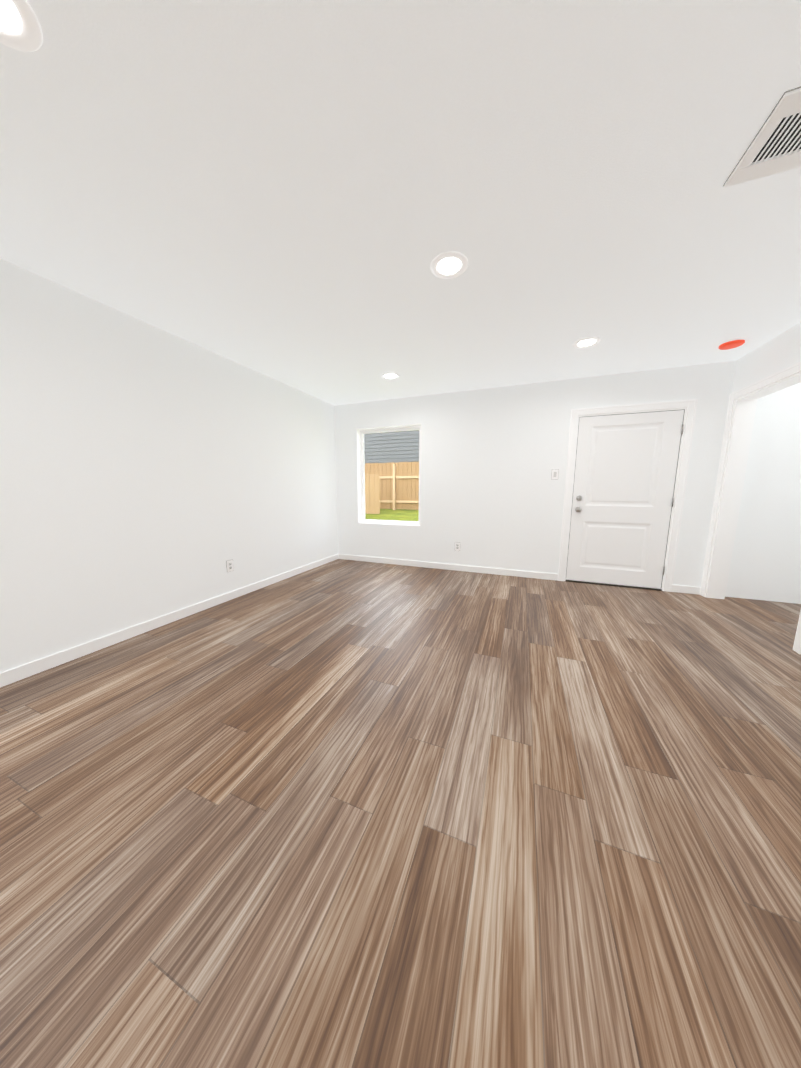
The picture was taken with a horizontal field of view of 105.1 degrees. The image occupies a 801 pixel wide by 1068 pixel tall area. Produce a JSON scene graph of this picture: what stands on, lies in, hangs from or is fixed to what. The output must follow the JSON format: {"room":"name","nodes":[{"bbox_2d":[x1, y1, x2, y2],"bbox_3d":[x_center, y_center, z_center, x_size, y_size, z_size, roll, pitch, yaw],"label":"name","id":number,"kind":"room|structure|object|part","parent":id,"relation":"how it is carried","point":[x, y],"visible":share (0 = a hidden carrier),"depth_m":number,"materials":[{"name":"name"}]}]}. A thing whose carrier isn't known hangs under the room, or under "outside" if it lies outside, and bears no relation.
{"room":"empty living room","nodes":[
{"label":"empty living room","id":0,"kind":"room"},
{"bbox_2d":[0,259,337,672],"bbox_3d":[-2.698,-0.208,0.993,0.150,2.440,8.980,3,9,21],"label":"wall","id":1,"kind":"structure","parent":0,"point":[148,472],"depth_m":2.35,"materials":[{"name":"paint"}]},
{"bbox_2d":[0,554,338,687],"bbox_3d":[-2.624,0.961,1.136,0.013,0.085,8.680,3,9,21],"label":"baseboard","id":2,"kind":"structure","parent":1,"relation":"attached to","point":[13,675],"depth_m":2.41,"materials":[{"name":"white wood"}]},
{"bbox_2d":[226,559,233,571],"bbox_3d":[-1.782,0.334,3.212,0.009,0.123,0.079,3,9,21],"label":"electrical outlet","id":3,"kind":"object","parent":1,"relation":"attached to","point":[229,565],"visible":1,"depth_m":3.21,"materials":[{"name":"white plastic"}]},
{"bbox_2d":[364,430,418,484],"bbox_3d":[3.945,-4.304,17.243,24.000,5.410,4.025,3,9,21],"label":"siding","id":4,"kind":"object","parent":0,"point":[402,446],"depth_m":16.75,"materials":[{"name":"grey"}]},
{"bbox_2d":[0,559,800,1067],"bbox_3d":[0.155,1.197,0.074,6.280,0.060,8.995,3,9,21],"label":"floor","id":5,"kind":"structure","parent":0,"point":[340,813],"depth_m":1.05,"materials":[{"name":"wood"}]},
{"bbox_2d":[0,0,800,405],"bbox_3d":[-0.424,-1.339,-0.077,5.030,0.120,8.980,3,9,21],"label":"ceiling","id":6,"kind":"structure","parent":0,"point":[300,194],"depth_m":1.29,"materials":[{"name":"paint"}]},
{"bbox_2d":[0,0,42,51],"bbox_3d":[-1.095,-1.405,0.799,0.216,0.008,0.216,3,9,21],"label":"recessed light","id":7,"kind":"object","parent":6,"relation":"in","point":[20,28],"visible":1,"depth_m":0.85,"materials":[{"name":"white plastic"}]},
{"bbox_2d":[381,372,399,379],"bbox_3d":[-0.114,-1.805,3.511,0.216,0.008,0.216,3,9,21],"label":"recessed light","id":8,"kind":"object","parent":6,"relation":"in","point":[390,375],"visible":0.98,"depth_m":3.49,"materials":[{"name":"white plastic"}]},
{"bbox_2d":[430,251,467,278],"bbox_3d":[0.281,-1.547,1.773,0.216,0.008,0.216,3,9,21],"label":"recessed light","id":9,"kind":"object","parent":6,"relation":"in","point":[449,264],"visible":1,"depth_m":1.76,"materials":[{"name":"white plastic"}]},
{"bbox_2d":[573,336,600,348],"bbox_3d":[1.638,-1.681,2.702,0.216,0.008,0.216,3,9,21],"label":"recessed light","id":10,"kind":"object","parent":6,"relation":"in","point":[586,342],"visible":1,"depth_m":2.69,"materials":[{"name":"white plastic"}]},
{"bbox_2d":[718,338,745,349],"bbox_3d":[2.918,-1.667,2.706,0.164,0.032,0.164,3,9,21],"label":"smoke detector","id":11,"kind":"object","parent":6,"relation":"attached to","point":[731,344],"visible":1,"depth_m":2.68,"materials":[{"name":"red plastic"}]},
{"bbox_2d":[722,86,800,186],"bbox_3d":[1.446,-1.443,1.097,0.298,0.011,0.338,3,9,21],"label":"ceiling vent","id":12,"kind":"object","parent":6,"relation":"in","point":[779,133],"visible":1,"depth_m":1.15,"materials":[{"name":"white plastic"}]},
{"bbox_2d":[334,360,800,603],"bbox_3d":[1.773,-0.638,3.956,5.980,2.440,0.165,3,9,21],"label":"wall","id":13,"kind":"structure","parent":0,"point":[492,495],"depth_m":3.85,"materials":[{"name":"paint"}]},
{"bbox_2d":[356,424,420,526],"bbox_3d":[-0.175,-0.867,4.658,1.040,1.460,0.097,3,9,21],"label":"liner","id":14,"kind":"object","parent":13,"relation":"attached to","point":[359,473],"visible":0.75,"depth_m":4.77,"materials":[{"name":"white wood"}]},
{"bbox_2d":[360,426,420,524],"bbox_3d":[-0.148,-0.877,4.725,1.024,1.444,0.050,3,9,21],"label":"window","id":15,"kind":"structure","parent":13,"relation":"in","point":[363,460],"depth_m":4.76,"materials":[{"name":"white plastic"}]},
{"bbox_2d":[455,542,459,550],"bbox_3d":[0.809,0.179,4.365,0.079,0.123,0.009,3,9,21],"label":"electrical outlet","id":16,"kind":"object","parent":13,"relation":"attached to","point":[457,546],"visible":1,"depth_m":4.36,"materials":[{"name":"white plastic"}]},
{"bbox_2d":[338,554,700,594],"bbox_3d":[1.157,0.504,4.272,4.704,0.085,0.013,3,9,21],"label":"baseboard","id":17,"kind":"structure","parent":13,"relation":"attached to","point":[675,588],"depth_m":4.32,"materials":[{"name":"white"}]},
{"bbox_2d":[551,469,558,479],"bbox_3d":[1.909,-0.734,3.791,0.079,0.123,0.012,3,9,21],"label":"light switch","id":18,"kind":"object","parent":13,"relation":"attached to","point":[554,474],"visible":1,"depth_m":3.79,"materials":[{"name":"white plastic"}]},
{"bbox_2d":[566,580,661,590],"bbox_3d":[2.590,0.612,3.800,0.987,0.017,0.162,3,9,21],"label":"back door threshold sill","id":19,"kind":"structure","parent":13,"relation":"attached to","point":[614,585],"depth_m":3.72,"materials":[{"name":"grey"}]},
{"bbox_2d":[566,410,683,588],"bbox_3d":[2.579,-0.372,3.605,0.988,1.981,0.060,3,9,21],"label":"back door","id":20,"kind":"structure","parent":13,"relation":"in","point":[625,472],"depth_m":3.58,"materials":[{"name":"white wood"}]},
{"bbox_2d":[575,495,581,511],"bbox_3d":[2.164,-0.363,3.717,0.066,0.205,0.072,3,9,21],"label":"door knob","id":21,"kind":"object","parent":20,"relation":"attached to","point":[578,498],"depth_m":3.72,"materials":[{"name":"grey metal"}]},
{"bbox_3d":[3.023,-0.352,3.407,0.015,1.664,0.015,3,9,21],"label":"back door hinge","id":22,"kind":"part","parent":20,"relation":"part of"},
{"bbox_2d":[558,399,697,591],"bbox_3d":[2.591,-0.414,3.645,1.161,2.093,0.170,3,9,21],"label":"door frame","id":23,"kind":"structure","parent":13,"relation":"attached to","point":[691,405],"depth_m":3.46,"materials":[{"name":"white wood"}]},
{"bbox_2d":[732,322,800,392],"bbox_3d":[1.844,0.063,-0.772,0.150,2.440,8.980,3,9,21],"label":"wall","id":24,"kind":"structure","parent":0,"point":[780,352],"depth_m":2.65,"materials":[{"name":"paint"}]},
{"bbox_2d":[700,362,800,654],"bbox_3d":[3.172,-0.275,2.620,0.170,2.120,1.340,3,9,21],"label":"door frame","id":25,"kind":"structure","parent":24,"relation":"attached to","point":[738,451],"depth_m":3.13,"materials":[{"name":"white wood"}]},
{"label":"outside","id":26,"kind":"structure","parent":0,"visible":0},
{"bbox_2d":[365,509,418,520],"bbox_3d":[3.129,0.181,6.158,35.000,0.480,33.750,3,9,21],"label":"lawn","id":27,"kind":"structure","parent":26,"point":[405,517],"depth_m":10.09,"materials":[{"name":"green plant"}]},
{"bbox_2d":[365,474,379,513],"bbox_3d":[-2.103,-1.397,10.639,3.044,1.311,0.022,3,9,21],"label":"fence","id":28,"kind":"object","parent":27,"relation":"on","point":[371,508],"depth_m":10.17,"materials":[{"name":"brown wood"}]},
{"bbox_2d":[365,462,418,509],"bbox_3d":[3.338,-1.545,10.578,14.000,2.042,0.111,3,9,21],"label":"fence","id":29,"kind":"object","parent":27,"relation":"on","point":[384,476],"depth_m":11.92,"materials":[{"name":"brown wood"}]}
]}

